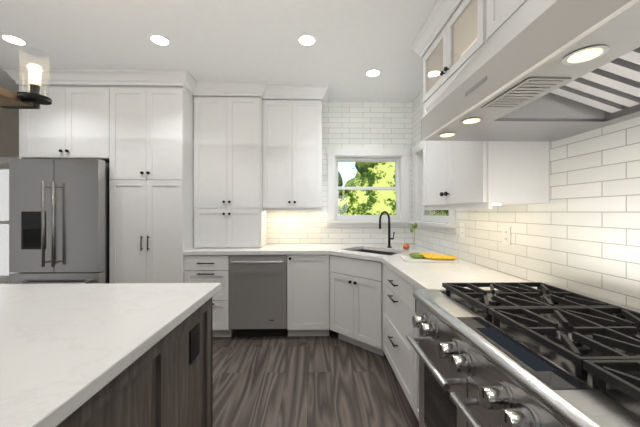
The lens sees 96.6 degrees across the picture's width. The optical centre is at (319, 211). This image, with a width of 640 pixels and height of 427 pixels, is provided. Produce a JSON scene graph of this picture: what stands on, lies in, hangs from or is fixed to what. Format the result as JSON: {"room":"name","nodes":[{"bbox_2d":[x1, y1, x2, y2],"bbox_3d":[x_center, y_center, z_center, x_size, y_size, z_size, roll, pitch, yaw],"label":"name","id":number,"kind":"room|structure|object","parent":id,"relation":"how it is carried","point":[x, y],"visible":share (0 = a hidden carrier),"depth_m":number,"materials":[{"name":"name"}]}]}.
{"room":"kitchen","nodes":[
{"label":"kitchen","id":0,"kind":"room"},
{"bbox_2d":[0,107,18,282],"bbox_3d":[-3.910,-0.040,3.544,0.970,2.700,0.150,0,0,-1],"label":"wall","id":1,"kind":"structure","parent":0,"point":[9,132],"depth_m":3.47,"materials":[{"name":"grey paint"}]},
{"bbox_2d":[0,157,18,283],"bbox_3d":[-3.814,0.140,3.511,0.880,1.610,0.200,0,0,-1],"label":"window","id":2,"kind":"structure","parent":1,"relation":"in","point":[4,219],"depth_m":3.55,"materials":[{"name":"clear glass"}]},
{"bbox_2d":[0,0,436,100],"bbox_3d":[-1.460,-1.440,-0.481,5.700,0.100,8.300,0,0,-1],"label":"ceiling","id":3,"kind":"structure","parent":0,"point":[236,40],"depth_m":2.31,"materials":[{"name":"white paint"}]},
{"bbox_2d":[0,33,28,45],"bbox_3d":[-2.469,-1.387,2.299,0.170,0.005,0.170,0,0,-1],"label":"recessed light","id":4,"kind":"object","parent":3,"relation":"in","point":[14,39],"visible":0.98,"depth_m":2.29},
{"bbox_2d":[0,46,51,108],"bbox_3d":[-1.433,-0.946,0.435,0.372,0.886,1.930,0,0,-1],"label":"pendant chandelier","id":5,"kind":"object","parent":3,"relation":"hanging from","point":[33,98],"visible":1,"depth_m":1.31,"materials":[{"name":"brown wood"}]},
{"bbox_2d":[148,34,171,46],"bbox_3d":[-1.294,-1.387,2.303,0.170,0.005,0.170,0,0,-1],"label":"recessed light","id":6,"kind":"object","parent":3,"relation":"in","point":[160,40],"visible":1,"depth_m":2.30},
{"bbox_2d":[296,33,316,46],"bbox_3d":[-0.105,-1.387,2.303,0.170,0.005,0.170,0,0,-1],"label":"recessed light","id":7,"kind":"object","parent":3,"relation":"in","point":[307,40],"visible":1,"depth_m":2.30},
{"bbox_2d":[365,69,381,76],"bbox_3d":[0.530,-1.387,2.850,0.170,0.005,0.170,0,0,-1],"label":"recessed light","id":8,"kind":"object","parent":3,"relation":"in","point":[373,72],"visible":1,"depth_m":2.84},
{"bbox_2d":[212,329,418,426],"bbox_3d":[-1.460,1.340,-0.481,5.700,0.060,8.300,0,0,-1],"label":"floor","id":9,"kind":"structure","parent":0,"point":[331,380],"depth_m":2.15,"materials":[{"name":"brown wood"}]},
{"bbox_2d":[9,159,108,283],"bbox_3d":[-2.540,0.403,3.063,0.836,1.815,0.848,0,0,-1],"label":"fridge","id":10,"kind":"object","parent":9,"relation":"on","point":[58,221],"visible":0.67,"depth_m":2.71,"materials":[{"name":"silver metal"}]},
{"bbox_2d":[19,84,193,282],"bbox_3d":[-2.190,0.010,3.155,1.608,2.600,0.693,0,0,-1],"label":"pantry","id":11,"kind":"object","parent":9,"relation":"on","point":[139,140],"visible":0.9,"depth_m":2.86,"materials":[{"name":"white wood"}]},
{"bbox_2d":[56,297,211,426],"bbox_3d":[-1.377,0.873,0.323,1.630,0.874,2.434,0,0,-1],"label":"kitchen island","id":12,"kind":"object","parent":9,"relation":"on","point":[165,381],"visible":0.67,"depth_m":1.07,"materials":[{"name":"brown wood"}]},
{"bbox_2d":[0,283,220,426],"bbox_3d":[-1.377,0.415,0.323,1.700,0.040,2.504,0,0,-1],"label":"island countertop","id":13,"kind":"structure","parent":12,"relation":"on","point":[66,350],"depth_m":0.92,"materials":[{"name":"stone"}]},
{"bbox_2d":[184,255,232,336],"bbox_3d":[-1.160,0.873,3.201,0.454,0.874,0.610,0,0,-1],"label":"base cabinet","id":14,"kind":"object","parent":9,"relation":"on","point":[198,268],"depth_m":2.90,"materials":[{"name":"white wood"}]},
{"bbox_2d":[229,255,287,336],"bbox_3d":[-0.637,0.876,3.173,0.581,0.868,0.649,0,0,-1],"label":"dishwasher","id":15,"kind":"object","parent":9,"relation":"on","point":[257,295],"visible":0.94,"depth_m":2.90,"materials":[{"name":"silver metal"}]},
{"bbox_2d":[287,255,329,335],"bbox_3d":[-0.126,0.873,3.223,0.436,0.874,0.610,0,0,-1],"label":"base cabinet","id":16,"kind":"object","parent":9,"relation":"on","point":[308,295],"depth_m":2.92,"materials":[{"name":"white wood"}]},
{"bbox_2d":[330,255,383,355],"bbox_3d":[0.628,0.873,3.025,1.058,0.874,1.058,0,0,-1],"label":"base cabinet","id":17,"kind":"object","parent":9,"relation":"on","point":[356,302],"visible":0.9,"depth_m":2.68,"materials":[{"name":"white wood"}]},
{"bbox_2d":[383,264,410,404],"bbox_3d":[0.861,0.873,2.113,0.610,0.874,0.770,0,0,-1],"label":"base cabinet","id":18,"kind":"object","parent":9,"relation":"on","point":[399,312],"depth_m":2.05,"materials":[{"name":"white wood"}]},
{"bbox_2d":[183,244,445,261],"bbox_3d":[-0.109,0.529,2.992,2.546,0.268,1.107,0,0,-1],"label":"countertop","id":19,"kind":"structure","parent":18,"relation":"on","point":[372,252],"depth_m":2.94,"materials":[{"name":"stone"}]},
{"bbox_2d":[194,96,266,247],"bbox_3d":[-1.019,-0.449,3.304,0.739,1.683,0.445,0,0,-1],"label":"cabinet","id":20,"kind":"object","parent":19,"relation":"on","point":[229,212],"depth_m":3.12,"materials":[{"name":"white wood"}]},
{"bbox_2d":[379,211,394,247],"bbox_3d":[0.723,0.192,3.113,0.196,0.405,0.174,0,0,-1],"label":"faucet","id":21,"kind":"object","parent":19,"relation":"on","point":[380,217],"visible":1,"depth_m":3.16,"materials":[{"name":"black metal"}]},
{"bbox_2d":[403,243,409,249],"bbox_3d":[0.898,0.356,2.970,0.068,0.072,0.066,0,0,-1],"label":"tomato","id":22,"kind":"object","parent":19,"relation":"on","point":[406,246],"visible":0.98,"depth_m":2.95,"materials":[{"name":"red food"}]},
{"bbox_2d":[410,223,416,248],"bbox_3d":[1.005,0.253,3.054,0.077,0.282,0.055,0,0,-1],"label":"plant","id":23,"kind":"object","parent":19,"relation":"on","point":[414,226],"visible":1,"depth_m":3.04,"materials":[{"name":"green plant"}]},
{"bbox_2d":[379,256,536,288],"bbox_3d":[0.853,0.529,2.185,0.656,0.268,1.447,0,0,-1],"label":"countertop","id":24,"kind":"structure","parent":18,"relation":"on","point":[422,275],"depth_m":1.83,"materials":[{"name":"stone"}]},
{"bbox_2d":[400,253,457,262],"bbox_3d":[0.893,0.366,2.338,0.424,0.056,0.240,0,0,7],"label":"cutting board","id":25,"kind":"object","parent":24,"relation":"on","point":[427,257],"visible":1,"depth_m":2.25,"materials":[{"name":"white plastic"}]},
{"bbox_2d":[411,284,418,420],"bbox_3d":[0.872,0.873,1.596,0.610,0.874,0.266,0,0,-1],"label":"base cabinet","id":26,"kind":"object","parent":9,"relation":"on","point":[414,331],"depth_m":1.70,"materials":[{"name":"white wood"}]},
{"bbox_2d":[406,282,639,426],"bbox_3d":[0.813,0.832,0.847,0.749,0.957,1.220,0,0,-1],"label":"range","id":27,"kind":"object","parent":9,"relation":"on","point":[520,354],"visible":1,"depth_m":0.89,"materials":[{"name":"silver metal"}]},
{"bbox_2d":[267,100,411,243],"bbox_3d":[-1.061,-0.040,3.604,4.730,2.700,0.150,0,0,-1],"label":"tiled wall","id":28,"kind":"structure","parent":0,"point":[366,124],"depth_m":3.56,"materials":[{"name":"white tile"}]},
{"bbox_2d":[3,68,328,108],"bbox_3d":[-1.486,-1.327,3.150,3.169,0.124,0.733,0,0,-1],"label":"crown molding","id":29,"kind":"structure","parent":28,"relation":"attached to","point":[188,82],"depth_m":2.83,"materials":[{"name":"white wood"}]},
{"bbox_2d":[287,223,292,232],"bbox_3d":[-0.374,0.200,3.539,0.075,0.115,0.007,0,0,-1],"label":"electrical outlet","id":30,"kind":"object","parent":28,"relation":"attached to","point":[289,227],"visible":1,"depth_m":3.54,"materials":[{"name":"white plastic"}]},
{"bbox_2d":[262,99,321,210],"bbox_3d":[-0.315,-0.652,3.354,0.670,1.275,0.375,0,0,-1],"label":"upper cabinet","id":31,"kind":"object","parent":28,"relation":"attached to","point":[291,154],"visible":0.98,"depth_m":3.20,"materials":[{"name":"white wood"}]},
{"bbox_2d":[326,148,410,226],"bbox_3d":[0.605,-0.300,3.603,1.060,0.980,0.200,0,0,-1],"label":"window","id":32,"kind":"structure","parent":28,"relation":"in","point":[400,158],"depth_m":3.55,"materials":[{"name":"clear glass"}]},
{"bbox_2d":[412,89,639,308],"bbox_3d":[1.316,-0.040,-0.498,0.150,2.700,8.150,0,0,-1],"label":"tiled wall","id":33,"kind":"structure","parent":0,"point":[580,231],"depth_m":1.34,"materials":[{"name":"white tile"}]},
{"bbox_2d":[409,141,456,233],"bbox_3d":[1.208,-0.300,2.986,0.200,0.980,1.060,0,0,-1],"label":"window","id":34,"kind":"structure","parent":33,"relation":"in","point":[421,214],"depth_m":3.32,"materials":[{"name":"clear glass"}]},
{"bbox_2d":[410,0,461,57],"bbox_3d":[0.997,-1.327,1.014,0.418,0.124,2.786,0,0,-1],"label":"crown molding","id":35,"kind":"structure","parent":33,"relation":"attached to","point":[439,16],"depth_m":2.01,"materials":[{"name":"white wood"}]},
{"bbox_2d":[423,0,479,102],"bbox_3d":[1.016,-1.085,1.901,0.342,0.410,0.862,0,0,-1],"label":"upper cabinet","id":36,"kind":"object","parent":33,"relation":"attached to","point":[469,29],"depth_m":1.93,"materials":[{"name":"white wood"}]},
{"bbox_2d":[460,223,464,237],"bbox_3d":[1.177,0.150,2.353,0.007,0.115,0.075,0,0,-1],"label":"electrical outlet","id":37,"kind":"object","parent":33,"relation":"attached to","point":[462,229],"visible":1,"depth_m":2.35,"materials":[{"name":"white plastic"}]},
{"bbox_2d":[423,51,549,209],"bbox_3d":[1.002,-0.447,1.906,0.370,0.864,0.850,0,0,-1],"label":"upper cabinet","id":38,"kind":"object","parent":33,"relation":"attached to","point":[462,175],"visible":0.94,"depth_m":1.51,"materials":[{"name":"white wood"}]},
{"bbox_2d":[479,0,526,47],"bbox_3d":[1.032,-1.085,1.176,0.342,0.410,0.636,0,0,-1],"label":"upper cabinet","id":39,"kind":"object","parent":33,"relation":"attached to","point":[493,14],"depth_m":1.41,"materials":[{"name":"white wood"}]},
{"bbox_2d":[502,226,510,244],"bbox_3d":[1.188,0.150,1.817,0.007,0.115,0.075,0,0,-1],"label":"electrical outlet","id":40,"kind":"object","parent":33,"relation":"attached to","point":[506,235],"visible":1,"depth_m":1.81,"materials":[{"name":"white plastic"}]},
{"bbox_2d":[421,0,639,140],"bbox_3d":[0.865,-0.617,0.848,0.687,0.522,1.196,0,0,-1],"label":"range hood","id":41,"kind":"object","parent":33,"relation":"attached to","point":[544,70],"visible":1,"depth_m":0.91,"materials":[{"name":"wood"}]},
{"label":"outside","id":42,"kind":"structure","parent":0,"visible":0},
{"bbox_3d":[1.155,4.260,3.575,80.000,0.100,80.000,0,0,-1],"label":"ground","id":43,"kind":"structure","parent":42,"visible":0},
{"bbox_2d":[338,162,395,214],"bbox_3d":[3.390,0.281,11.053,18.172,8.164,15.546,0,0,-1],"label":"trees","id":44,"kind":"object","parent":43,"relation":"on","point":[376,198],"depth_m":8.59,"materials":[{"name":"green plant"}]}
]}

